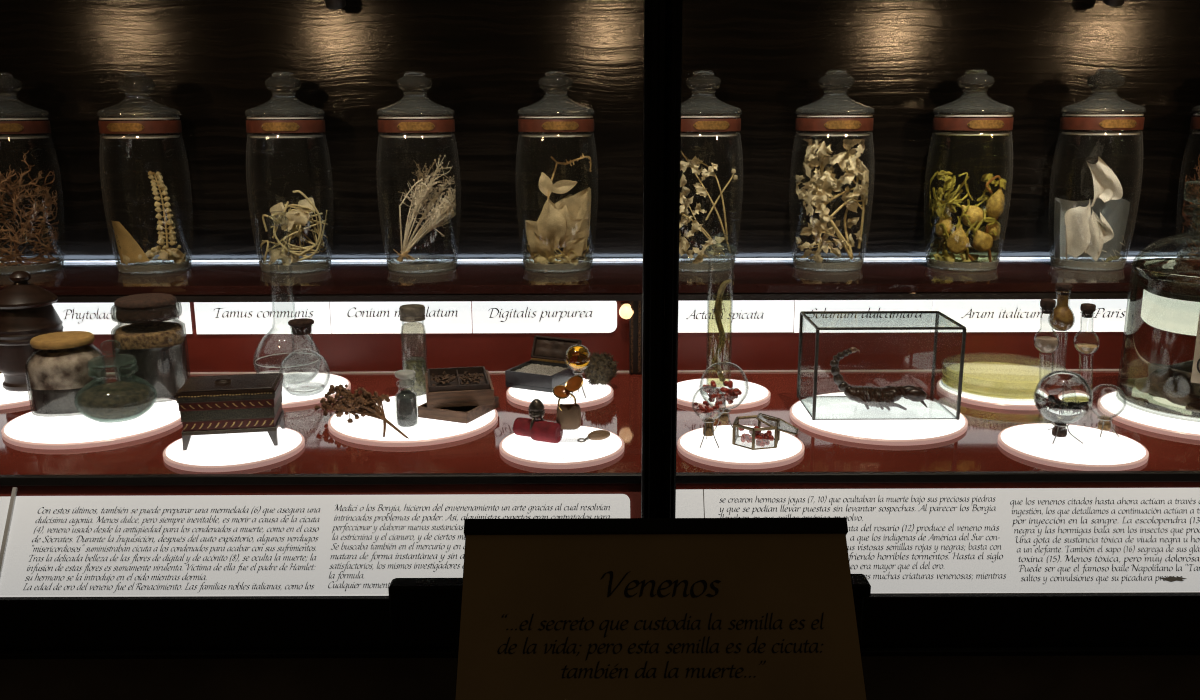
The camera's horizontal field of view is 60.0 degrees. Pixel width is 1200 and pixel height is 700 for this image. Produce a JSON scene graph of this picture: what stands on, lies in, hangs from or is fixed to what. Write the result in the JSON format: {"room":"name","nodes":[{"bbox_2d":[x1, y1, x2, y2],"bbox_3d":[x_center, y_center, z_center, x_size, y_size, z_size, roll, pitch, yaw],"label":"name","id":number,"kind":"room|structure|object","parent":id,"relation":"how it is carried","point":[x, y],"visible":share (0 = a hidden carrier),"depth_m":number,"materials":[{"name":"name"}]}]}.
{"room":"museum exhibit room","nodes":[
{"label":"museum exhibit room","id":0,"kind":"room"},
{"bbox_2d":[0,0,1199,260],"bbox_3d":[0.024,-0.430,1.640,2.350,1.100,0.020,0,13,0],"label":"wall","id":1,"kind":"structure","parent":0,"point":[211,62],"depth_m":1.64,"materials":[{"name":"black wood"}]},
{"bbox_2d":[325,0,345,9],"bbox_3d":[-0.397,-0.587,1.544,0.031,0.157,0.038,-6,14,-25],"label":"spotlight","id":2,"kind":"object","parent":1,"relation":"attached to","point":[330,4],"visible":1,"depth_m":1.55,"materials":[{"name":"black metal"}]},
{"bbox_2d":[1103,0,1124,6],"bbox_3d":[0.771,-0.591,1.544,0.031,0.157,0.038,-6,14,-25],"label":"spotlight","id":3,"kind":"object","parent":1,"relation":"attached to","point":[1115,3],"visible":1,"depth_m":1.55,"materials":[{"name":"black metal"}]},
{"bbox_3d":[0.004,1.269,1.217,3.400,0.020,2.600,0,13,0],"label":"floor","id":4,"kind":"structure","parent":0,"visible":0},
{"bbox_2d":[0,0,1199,699],"bbox_3d":[0.025,0.079,1.348,2.350,2.240,0.779,0,13,0],"label":"display case","id":5,"kind":"object","parent":4,"relation":"on","point":[1024,646],"visible":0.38,"depth_m":1.08,"materials":[{"name":"red"}]},
{"bbox_2d":[0,496,10,549],"bbox_3d":[-0.688,0.202,1.062,0.158,0.090,0.060,0,13,0],"label":"text panel","id":6,"kind":"object","parent":5,"relation":"attached to","point":[4,501],"visible":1,"depth_m":1.07,"materials":[{"name":"white paper"}]},
{"bbox_2d":[0,487,17,577],"bbox_3d":[-0.607,0.194,1.062,0.004,0.092,0.061,0,13,0],"label":"divider","id":7,"kind":"object","parent":5,"relation":"on","point":[14,489],"visible":1,"depth_m":1.06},
{"bbox_2d":[0,373,32,409],"bbox_3d":[-0.809,0.054,1.408,0.192,0.006,0.192,0,13,0],"label":"disc","id":8,"kind":"object","parent":5,"relation":"on","point":[8,399],"visible":0.17,"depth_m":1.36,"materials":[{"name":"white plastic"}]},
{"bbox_2d":[0,271,63,391],"bbox_3d":[-0.774,-0.029,1.405,0.089,0.157,0.089,-12,17,-40],"label":"urn","id":9,"kind":"object","parent":8,"relation":"on","point":[27,311],"visible":0.8,"depth_m":1.38,"materials":[{"name":"brown wood"}]},
{"bbox_2d":[0,72,64,273],"bbox_3d":[-0.890,-0.268,1.579,0.126,0.297,0.126,-8,15,-30],"label":"jar","id":10,"kind":"object","parent":5,"relation":"on","point":[11,107],"visible":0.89,"depth_m":1.54,"materials":[{"name":"clear glass"}]},
{"bbox_2d":[0,151,58,267],"bbox_3d":[-0.890,-0.219,1.591,0.110,0.176,0.110,12,18,43],"label":"root mass","id":11,"kind":"object","parent":10,"relation":"in","point":[15,198],"visible":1,"depth_m":1.58,"materials":[{"name":"brown plant"}]},
{"bbox_2d":[1,398,181,449],"bbox_3d":[-0.612,0.086,1.269,0.206,0.006,0.206,0,13,0],"label":"disc","id":12,"kind":"object","parent":5,"relation":"on","point":[27,430],"visible":0.6,"depth_m":1.23,"materials":[{"name":"white plastic"}]},
{"bbox_2d":[25,331,106,416],"bbox_3d":[-0.667,0.028,1.301,0.086,0.093,0.086,-2,13,-7],"label":"jar","id":13,"kind":"object","parent":12,"relation":"on","point":[57,372],"visible":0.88,"depth_m":1.27,"materials":[{"name":"clear glass"}]},
{"bbox_2d":[77,342,156,422],"bbox_3d":[-0.589,0.035,1.261,0.092,0.096,0.092,-12,17,-40],"label":"jar","id":14,"kind":"object","parent":12,"relation":"on","point":[114,400],"visible":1,"depth_m":1.24,"materials":[{"name":"teal glass"}]},
{"bbox_2d":[52,302,191,333],"bbox_3d":[-0.807,-0.048,1.484,0.444,0.052,0.003,0,13,0],"label":"name card","id":15,"kind":"object","parent":5,"relation":"attached to","point":[95,318],"visible":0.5,"depth_m":1.48,"materials":[{"name":"white paper"}]},
{"bbox_2d":[97,72,192,273],"bbox_3d":[-0.690,-0.269,1.579,0.126,0.297,0.126,0,13,3],"label":"jar","id":16,"kind":"object","parent":5,"relation":"on","point":[123,117],"visible":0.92,"depth_m":1.53,"materials":[{"name":"clear glass"}]},
{"bbox_2d":[111,220,149,262],"bbox_3d":[-0.714,-0.163,1.579,0.056,0.067,0.012,2,13,11],"label":"leaf","id":17,"kind":"object","parent":16,"relation":"in","point":[127,245],"visible":1,"depth_m":1.58,"materials":[{"name":"brown plant"}]},
{"bbox_2d":[122,171,185,265],"bbox_3d":[-0.687,-0.202,1.591,0.090,0.142,0.053,-4,14,-17],"label":"flower spike","id":18,"kind":"object","parent":16,"relation":"in","point":[166,253],"visible":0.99,"depth_m":1.59,"materials":[{"name":"plant"}]},
{"bbox_2d":[110,293,189,402],"bbox_3d":[-0.586,-0.005,1.355,0.092,0.133,0.092,-5,14,-20],"label":"jar","id":19,"kind":"object","parent":5,"relation":"on","point":[157,347],"visible":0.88,"depth_m":1.32,"materials":[{"name":"clear glass"}]},
{"bbox_2d":[163,426,304,471],"bbox_3d":[-0.409,0.109,1.166,0.150,0.006,0.150,0,13,0],"label":"disc","id":20,"kind":"object","parent":5,"relation":"on","point":[232,451],"visible":0.75,"depth_m":1.15,"materials":[{"name":"white plastic"}]},
{"bbox_2d":[175,373,284,450],"bbox_3d":[-0.415,0.068,1.177,0.105,0.068,0.075,-2,13,-9],"label":"chest","id":21,"kind":"object","parent":20,"relation":"on","point":[242,403],"visible":1,"depth_m":1.15,"materials":[{"name":"brown wood"}]},
{"bbox_2d":[194,302,330,333],"bbox_3d":[-0.482,-0.048,1.485,0.192,0.052,0.003,0,13,0],"label":"name card","id":22,"kind":"object","parent":5,"relation":"attached to","point":[210,317],"visible":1,"depth_m":1.48,"materials":[{"name":"white paper"}]},
{"bbox_2d":[245,71,332,272],"bbox_3d":[-0.472,-0.270,1.579,0.126,0.297,0.126,3,13,14],"label":"jar","id":23,"kind":"object","parent":5,"relation":"on","point":[284,103],"visible":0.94,"depth_m":1.53,"materials":[{"name":"clear glass"}]},
{"bbox_2d":[260,190,327,265],"bbox_3d":[-0.470,-0.188,1.590,0.105,0.114,0.069,0,13,0],"label":"plant","id":24,"kind":"object","parent":23,"relation":"in","point":[296,217],"visible":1,"depth_m":1.58,"materials":[{"name":"beige plant"}]},
{"bbox_2d":[0,494,629,596],"bbox_3d":[-0.288,0.201,1.062,0.638,0.091,0.061,0,13,0],"label":"text panel","id":25,"kind":"object","parent":5,"relation":"attached to","point":[162,545],"visible":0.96,"depth_m":1.06,"materials":[{"name":"white paper"}]},
{"bbox_2d":[282,372,350,407],"bbox_3d":[-0.424,0.053,1.408,0.168,0.006,0.168,0,13,0],"label":"disc","id":26,"kind":"object","parent":5,"relation":"on","point":[290,400],"visible":0.41,"depth_m":1.42,"materials":[{"name":"white plastic"}]},
{"bbox_2d":[253,211,320,381],"bbox_3d":[-0.431,-0.071,1.413,0.091,0.234,0.091,-7,14,-26],"label":"flask","id":27,"kind":"object","parent":26,"relation":"on","point":[282,211],"visible":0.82,"depth_m":1.42,"materials":[{"name":"clear glass"}]},
{"bbox_2d":[279,318,329,394],"bbox_3d":[-0.390,0.009,1.366,0.065,0.099,0.065,1,13,4],"label":"flask","id":28,"kind":"object","parent":26,"relation":"on","point":[301,326],"visible":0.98,"depth_m":1.36,"materials":[{"name":"clear glass"}]},
{"bbox_2d":[330,301,471,333],"bbox_3d":[-0.284,-0.049,1.485,0.201,0.052,0.003,0,13,0],"label":"name card","id":29,"kind":"object","parent":5,"relation":"attached to","point":[440,316],"visible":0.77,"depth_m":1.48,"materials":[{"name":"white paper"}]},
{"bbox_2d":[328,394,497,446],"bbox_3d":[-0.228,0.083,1.273,0.204,0.006,0.204,0,13,0],"label":"disc","id":30,"kind":"object","parent":5,"relation":"on","point":[366,430],"visible":0.66,"depth_m":1.22,"materials":[{"name":"white plastic"}]},
{"bbox_2d":[314,384,409,438],"bbox_3d":[-0.282,0.067,1.257,0.203,0.038,0.074,10,17,38],"label":"umbel","id":31,"kind":"object","parent":30,"relation":"on","point":[363,404],"visible":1,"depth_m":1.25,"materials":[{"name":"brown plant"}]},
{"bbox_2d":[396,373,416,426],"bbox_3d":[-0.229,0.057,1.228,0.026,0.068,0.026,0,13,2],"label":"vial","id":32,"kind":"object","parent":30,"relation":"on","point":[406,399],"visible":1,"depth_m":1.22,"materials":[{"name":"clear glass"}]},
{"bbox_2d":[418,396,498,423],"bbox_3d":[-0.174,0.070,1.286,0.069,0.014,0.078,5,14,23],"label":"wooden tray","id":33,"kind":"object","parent":30,"relation":"on","point":[466,414],"visible":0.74,"depth_m":1.26,"materials":[{"name":"brown wood"}]},
{"bbox_2d":[425,366,493,407],"bbox_3d":[-0.177,0.045,1.305,0.081,0.026,0.100,-2,13,-10],"label":"wooden tray","id":34,"kind":"object","parent":33,"relation":"on","point":[452,394],"visible":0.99,"depth_m":1.26,"materials":[{"name":"brown wood"}]},
{"bbox_2d":[431,371,456,385],"bbox_3d":[-0.196,0.034,1.304,0.030,0.016,0.043,0,13,0],"label":"heap","id":35,"kind":"object","parent":34,"relation":"in","point":[440,380],"visible":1,"depth_m":1.30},
{"bbox_2d":[459,371,483,384],"bbox_3d":[-0.161,0.035,1.302,0.032,0.014,0.036,0,13,0],"label":"heap","id":36,"kind":"object","parent":34,"relation":"in","point":[466,378],"visible":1,"depth_m":1.30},
{"bbox_2d":[399,304,426,395],"bbox_3d":[-0.243,0.002,1.358,0.033,0.122,0.033,3,13,13],"label":"bottle","id":37,"kind":"object","parent":5,"relation":"on","point":[408,312],"visible":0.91,"depth_m":1.35,"materials":[{"name":"clear glass"}]},
{"bbox_2d":[376,71,460,272],"bbox_3d":[-0.276,-0.271,1.579,0.126,0.297,0.126,0,13,3],"label":"jar","id":38,"kind":"object","parent":5,"relation":"on","point":[407,115],"visible":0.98,"depth_m":1.53,"materials":[{"name":"clear glass"}]},
{"bbox_2d":[393,155,455,261],"bbox_3d":[-0.265,-0.217,1.593,0.092,0.163,0.082,5,14,21],"label":"umbel spray","id":39,"kind":"object","parent":38,"relation":"in","point":[439,215],"visible":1,"depth_m":1.59,"materials":[{"name":"beige plant"}]},
{"bbox_2d":[472,301,616,332],"bbox_3d":[-0.079,-0.050,1.485,0.207,0.052,0.003,0,13,0],"label":"name card","id":40,"kind":"object","parent":5,"relation":"attached to","point":[487,316],"visible":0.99,"depth_m":1.48,"materials":[{"name":"white paper"}]},
{"bbox_2d":[516,70,597,271],"bbox_3d":[-0.066,-0.271,1.579,0.126,0.297,0.126,0,13,3],"label":"jar","id":41,"kind":"object","parent":5,"relation":"on","point":[555,84],"visible":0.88,"depth_m":1.52,"materials":[{"name":"clear glass"}]},
{"bbox_2d":[525,153,591,265],"bbox_3d":[-0.063,-0.214,1.581,0.101,0.166,0.066,0,13,0],"label":"dried leaves","id":42,"kind":"object","parent":41,"relation":"in","point":[565,224],"visible":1,"depth_m":1.57,"materials":[{"name":"beige plant"}]},
{"bbox_2d":[506,378,613,408],"bbox_3d":[-0.053,0.056,1.388,0.143,0.006,0.143,0,13,0],"label":"disc","id":43,"kind":"object","parent":5,"relation":"on","point":[595,395],"visible":0.53,"depth_m":1.36,"materials":[{"name":"white plastic"}]},
{"bbox_2d":[505,335,581,392],"bbox_3d":[-0.076,0.017,1.421,0.071,0.055,0.088,6,14,25],"label":"open box","id":44,"kind":"object","parent":43,"relation":"on","point":[546,350],"visible":0.66,"depth_m":1.43,"materials":[{"name":"black wood"}]},
{"bbox_2d":[516,364,565,375],"bbox_3d":[-0.080,0.028,1.415,0.065,0.004,0.062,6,14,25],"label":"crystal","id":45,"kind":"object","parent":44,"relation":"on","point":[532,368],"visible":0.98,"depth_m":1.42},
{"bbox_2d":[564,345,591,397],"bbox_3d":[-0.028,0.026,1.351,0.035,0.068,0.035,-1,13,-4],"label":"globe","id":46,"kind":"object","parent":43,"relation":"on","point":[577,358],"visible":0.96,"depth_m":1.34,"materials":[{"name":"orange glass"}]},
{"bbox_2d":[583,351,618,385],"bbox_3d":[0.000,0.024,1.407,0.050,0.048,0.034,-2,13,-9],"label":"lump","id":47,"kind":"object","parent":43,"relation":"on","point":[601,369],"visible":0.98,"depth_m":1.40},
{"bbox_2d":[499,426,623,468],"bbox_3d":[-0.043,0.107,1.167,0.140,0.006,0.140,0,13,0],"label":"disc","id":48,"kind":"object","parent":5,"relation":"on","point":[569,453],"visible":0.86,"depth_m":1.14,"materials":[{"name":"white plastic"}]},
{"bbox_2d":[513,417,562,442],"bbox_3d":[-0.071,0.090,1.176,0.058,0.023,0.029,6,14,24],"label":"roll","id":49,"kind":"object","parent":48,"relation":"on","point":[544,431],"visible":0.99,"depth_m":1.16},
{"bbox_2d":[528,399,544,429],"bbox_3d":[-0.071,0.078,1.176,0.019,0.047,0.025,-3,13,-12],"label":"ring","id":50,"kind":"object","parent":49,"relation":"on","point":[536,410],"visible":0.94,"depth_m":1.17,"materials":[{"name":"metal"}]},
{"bbox_2d":[556,404,580,429],"bbox_3d":[-0.035,0.081,1.169,0.028,0.043,0.015,0,13,0],"label":"stand","id":51,"kind":"object","parent":48,"relation":"on","point":[569,418],"visible":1,"depth_m":1.16,"materials":[{"name":"plastic"}]},
{"bbox_2d":[553,376,582,410],"bbox_3d":[-0.035,0.050,1.160,0.035,0.041,0.021,0,13,0],"label":"ring","id":52,"kind":"object","parent":51,"relation":"on","point":[574,383],"visible":1,"depth_m":1.16,"materials":[{"name":"gold metal"}]},
{"bbox_2d":[553,385,569,398],"bbox_3d":[-0.043,0.047,1.158,0.019,0.012,0.016,0,13,0],"label":"cup","id":53,"kind":"object","parent":52,"relation":"on","point":[560,391],"depth_m":1.16,"materials":[{"name":"metal"}]},
{"bbox_2d":[577,430,609,442],"bbox_3d":[-0.007,0.097,1.175,0.042,0.010,0.019,-6,14,-23],"label":"locket","id":54,"kind":"object","parent":48,"relation":"on","point":[598,434],"visible":1,"depth_m":1.17,"materials":[{"name":"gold metal"}]},
{"bbox_2d":[0,259,1141,295],"bbox_3d":[0.025,-0.112,1.578,2.350,0.013,0.245,0,13,0],"label":"shelf","id":55,"kind":"object","parent":5,"relation":"attached to","point":[345,277],"depth_m":1.52,"materials":[{"name":"glass"}]},
{"bbox_2d":[619,302,633,318],"bbox_3d":[0.038,-0.055,1.474,0.021,0.023,0.021,0,13,0],"label":"lamp bulb","id":56,"kind":"object","parent":5,"relation":"attached to","point":[625,311],"visible":1,"depth_m":1.47,"materials":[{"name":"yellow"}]},
{"bbox_2d":[681,70,742,272],"bbox_3d":[0.155,-0.272,1.579,0.126,0.297,0.126,-3,13,-14],"label":"jar","id":57,"kind":"object","parent":5,"relation":"on","point":[699,113],"visible":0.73,"depth_m":1.52,"materials":[{"name":"clear glass"}]},
{"bbox_2d":[679,151,737,263],"bbox_3d":[0.155,-0.214,1.569,0.101,0.170,0.048,2,13,10],"label":"plant","id":58,"kind":"object","parent":57,"relation":"in","point":[684,244],"visible":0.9,"depth_m":1.57,"materials":[{"name":"beige plant"}]},
{"bbox_2d":[677,378,770,409],"bbox_3d":[0.157,0.057,1.381,0.138,0.006,0.138,0,13,0],"label":"disc","id":59,"kind":"object","parent":5,"relation":"on","point":[689,392],"visible":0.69,"depth_m":1.37,"materials":[{"name":"white plastic"}]},
{"bbox_3d":[0.155,-0.046,1.347,0.048,0.211,0.048,0,13,0],"label":"cylinder","id":60,"kind":"object","parent":59,"relation":"on","visible":0},
{"bbox_2d":[711,279,733,381],"bbox_3d":[0.155,-0.024,1.349,0.026,0.137,0.022,11,17,39],"label":"centipede","id":61,"kind":"object","parent":60,"relation":"in","point":[717,310],"visible":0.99,"depth_m":1.34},
{"bbox_2d":[678,300,794,332],"bbox_3d":[0.178,-0.050,1.485,0.198,0.051,0.003,0,13,0],"label":"name card","id":62,"kind":"object","parent":5,"relation":"attached to","point":[747,315],"visible":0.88,"depth_m":1.48,"materials":[{"name":"white paper"}]},
{"bbox_2d":[677,425,804,468],"bbox_3d":[0.157,0.107,1.165,0.141,0.006,0.141,0,13,0],"label":"disc","id":63,"kind":"object","parent":5,"relation":"on","point":[790,449],"visible":0.87,"depth_m":1.14,"materials":[{"name":"white plastic"}]},
{"bbox_2d":[698,386,722,447],"bbox_3d":[0.120,0.073,1.150,0.038,0.067,0.038,-3,13,-11],"label":"globe","id":64,"kind":"object","parent":63,"relation":"on","point":[708,429],"visible":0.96,"depth_m":1.15,"materials":[{"name":"clear glass"}]},
{"bbox_2d":[702,362,748,430],"bbox_3d":[0.143,0.054,1.199,0.056,0.082,0.056,-5,14,-18],"label":"globe","id":65,"kind":"object","parent":63,"relation":"on","point":[724,417],"visible":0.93,"depth_m":1.20,"materials":[{"name":"clear glass"}]},
{"bbox_2d":[732,413,798,449],"bbox_3d":[0.187,0.089,1.166,0.082,0.028,0.053,-5,14,-21],"label":"box","id":66,"kind":"object","parent":63,"relation":"on","point":[735,432],"visible":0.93,"depth_m":1.15,"materials":[{"name":"clear glass"}]},
{"bbox_2d":[789,69,873,271],"bbox_3d":[0.352,-0.273,1.579,0.126,0.297,0.126,-8,15,-30],"label":"jar","id":67,"kind":"object","parent":5,"relation":"on","point":[835,101],"visible":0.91,"depth_m":1.53,"materials":[{"name":"clear glass"}]},
{"bbox_2d":[795,139,868,262],"bbox_3d":[0.353,-0.228,1.585,0.111,0.184,0.098,-1,13,-3],"label":"plant","id":68,"kind":"object","parent":67,"relation":"in","point":[819,188],"visible":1,"depth_m":1.56,"materials":[{"name":"beige plant"}]},
{"bbox_2d":[794,300,932,332],"bbox_3d":[0.376,-0.051,1.485,0.195,0.052,0.003,0,13,0],"label":"name card","id":69,"kind":"object","parent":5,"relation":"attached to","point":[904,319],"visible":0.66,"depth_m":1.48,"materials":[{"name":"white paper"}]},
{"bbox_2d":[789,392,967,445],"bbox_3d":[0.339,0.081,1.274,0.211,0.006,0.211,0,13,0],"label":"disc","id":70,"kind":"object","parent":5,"relation":"on","point":[910,432],"visible":0.87,"depth_m":1.24,"materials":[{"name":"white plastic"}]},
{"bbox_2d":[797,311,966,419],"bbox_3d":[0.343,0.017,1.285,0.176,0.113,0.104,0,13,0],"label":"glass case","id":71,"kind":"object","parent":70,"relation":"on","point":[936,328],"visible":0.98,"depth_m":1.25,"materials":[{"name":"clear glass"}]},
{"bbox_2d":[830,347,926,410],"bbox_3d":[0.344,0.034,1.285,0.122,0.077,0.050,0,13,3],"label":"scorpion","id":72,"kind":"object","parent":71,"relation":"in","point":[881,397],"visible":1,"depth_m":1.28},
{"bbox_2d":[675,488,1199,593],"bbox_3d":[0.375,0.196,1.062,0.621,0.095,0.063,0,13,0],"label":"text panel","id":73,"kind":"object","parent":5,"relation":"attached to","point":[951,540],"visible":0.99,"depth_m":1.06,"materials":[{"name":"white paper"}]},
{"bbox_2d":[924,69,1014,271],"bbox_3d":[0.560,-0.274,1.579,0.126,0.297,0.126,7,15,30],"label":"jar","id":74,"kind":"object","parent":5,"relation":"on","point":[974,110],"visible":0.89,"depth_m":1.53,"materials":[{"name":"clear glass"}]},
{"bbox_2d":[929,170,1006,263],"bbox_3d":[0.560,-0.203,1.582,0.109,0.139,0.077,0,13,0],"label":"plant","id":75,"kind":"object","parent":74,"relation":"in","point":[957,242],"visible":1,"depth_m":1.57,"materials":[{"name":"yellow plant"}]},
{"bbox_2d":[937,379,1038,409],"bbox_3d":[0.540,0.054,1.391,0.171,0.006,0.171,0,13,0],"label":"disc","id":76,"kind":"object","parent":5,"relation":"on","point":[979,400],"visible":0.38,"depth_m":1.33,"materials":[{"name":"white plastic"}]},
{"bbox_2d":[940,352,1052,398],"bbox_3d":[0.541,0.034,1.397,0.160,0.028,0.160,-1,13,-2],"label":"covered dish","id":77,"kind":"object","parent":76,"relation":"on","point":[991,379],"visible":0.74,"depth_m":1.38,"materials":[{"name":"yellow glass"}]},
{"bbox_2d":[931,299,1089,331],"bbox_3d":[0.586,-0.051,1.485,0.222,0.052,0.003,0,13,0],"label":"name card","id":78,"kind":"object","parent":5,"relation":"attached to","point":[1003,315],"visible":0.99,"depth_m":1.48,"materials":[{"name":"white paper"}]},
{"bbox_2d":[997,423,1148,470],"bbox_3d":[0.526,0.106,1.161,0.154,0.006,0.154,0,13,0],"label":"disc","id":79,"kind":"object","parent":5,"relation":"on","point":[1032,442],"visible":0.93,"depth_m":1.15,"materials":[{"name":"white plastic"}]},
{"bbox_2d":[1033,370,1091,443],"bbox_3d":[0.520,0.061,1.169,0.061,0.078,0.061,-5,14,-18],"label":"globe","id":80,"kind":"object","parent":79,"relation":"on","point":[1063,397],"visible":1,"depth_m":1.15,"materials":[{"name":"clear glass"}]},
{"bbox_2d":[1095,411,1122,437],"bbox_3d":[0.577,0.067,1.186,0.039,0.059,0.039,-7,14,-26],"label":"globe","id":81,"kind":"object","parent":79,"relation":"on","point":[1104,424],"visible":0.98,"depth_m":1.18,"materials":[{"name":"clear glass"}]},
{"bbox_3d":[0.524,0.046,1.221,0.024,0.085,0.017,0,13,0],"label":"stand","id":82,"kind":"object","parent":79,"relation":"on","visible":0},
{"bbox_2d":[1035,299,1057,352],"bbox_3d":[0.519,-0.027,1.204,0.028,0.063,0.028,0,13,0],"label":"vial","id":83,"kind":"object","parent":82,"relation":"on","point":[1046,344],"visible":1,"depth_m":1.20,"materials":[{"name":"clear glass"}]},
{"bbox_2d":[1049,68,1145,270],"bbox_3d":[0.754,-0.274,1.579,0.126,0.297,0.126,-1,13,-3],"label":"jar","id":84,"kind":"object","parent":5,"relation":"on","point":[1104,100],"visible":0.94,"depth_m":1.53,"materials":[{"name":"clear glass"}]},
{"bbox_2d":[1054,198,1129,262],"bbox_3d":[0.758,-0.187,1.611,0.106,0.095,0.084,5,14,23],"label":"sheet","id":85,"kind":"object","parent":84,"relation":"in","point":[1116,212],"visible":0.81,"depth_m":1.62,"materials":[{"name":"grey plastic"}]},
{"bbox_2d":[1065,157,1122,261],"bbox_3d":[0.743,-0.212,1.570,0.078,0.158,0.030,0,13,0],"label":"folded petal","id":86,"kind":"object","parent":84,"relation":"in","point":[1085,232],"visible":1,"depth_m":1.57,"materials":[{"name":"white plant"}]},
{"bbox_2d":[1087,299,1129,331],"bbox_3d":[0.842,-0.052,1.485,0.289,0.052,0.003,0,13,0],"label":"name card","id":87,"kind":"object","parent":5,"relation":"attached to","point":[1110,315],"visible":0.27,"depth_m":1.48,"materials":[{"name":"white paper"}]},
{"bbox_2d":[1097,390,1199,439],"bbox_3d":[0.734,0.078,1.282,0.219,0.006,0.219,0,13,0],"label":"disc","id":88,"kind":"object","parent":5,"relation":"on","point":[1111,404],"visible":0.69,"depth_m":1.25,"materials":[{"name":"white plastic"}]},
{"bbox_2d":[1116,181,1199,420],"bbox_3d":[0.751,-0.067,1.280,0.181,0.278,0.183,0,13,0],"label":"bottle","id":89,"kind":"object","parent":88,"relation":"on","point":[1160,372],"visible":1,"depth_m":1.25,"materials":[{"name":"clear glass"}]},
{"bbox_2d":[1176,105,1199,257],"bbox_3d":[0.954,-0.275,1.579,0.126,0.297,0.126,7,15,30],"label":"jar","id":90,"kind":"object","parent":5,"relation":"on","point":[1195,121],"visible":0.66,"depth_m":1.57,"materials":[{"name":"clear glass"}]},
{"bbox_2d":[1182,154,1199,257],"bbox_3d":[0.954,-0.230,1.590,0.111,0.186,0.109,10,16,37],"label":"root mass","id":91,"kind":"object","parent":90,"relation":"in","point":[1196,187],"visible":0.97,"depth_m":1.61,"materials":[{"name":"brown plant"}]},
{"bbox_3d":[0.559,0.027,1.268,0.021,0.101,0.018,0,13,0],"label":"stand","id":92,"kind":"object","parent":5,"relation":"on","visible":0},
{"bbox_2d":[1049,283,1073,330],"bbox_3d":[0.556,-0.051,1.250,0.030,0.058,0.030,6,14,24],"label":"vial","id":93,"kind":"object","parent":92,"relation":"on","point":[1061,318],"visible":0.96,"depth_m":1.24,"materials":[{"name":"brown glass"}]},
{"bbox_3d":[0.576,0.045,1.233,0.024,0.081,0.018,0,13,0],"label":"stand","id":94,"kind":"object","parent":5,"relation":"on","visible":0},
{"bbox_2d":[1075,303,1099,353],"bbox_3d":[0.571,-0.024,1.217,0.028,0.060,0.028,12,18,44],"label":"vial","id":95,"kind":"object","parent":94,"relation":"on","point":[1087,309],"visible":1,"depth_m":1.21,"materials":[{"name":"clear glass"}]},
{"bbox_2d":[388,517,870,699],"bbox_3d":[0.027,0.701,0.993,0.413,1.189,0.389,0,13,0],"label":"sign","id":96,"kind":"object","parent":4,"relation":"on","point":[555,608],"visible":1,"depth_m":0.78,"materials":[{"name":"black metal"}]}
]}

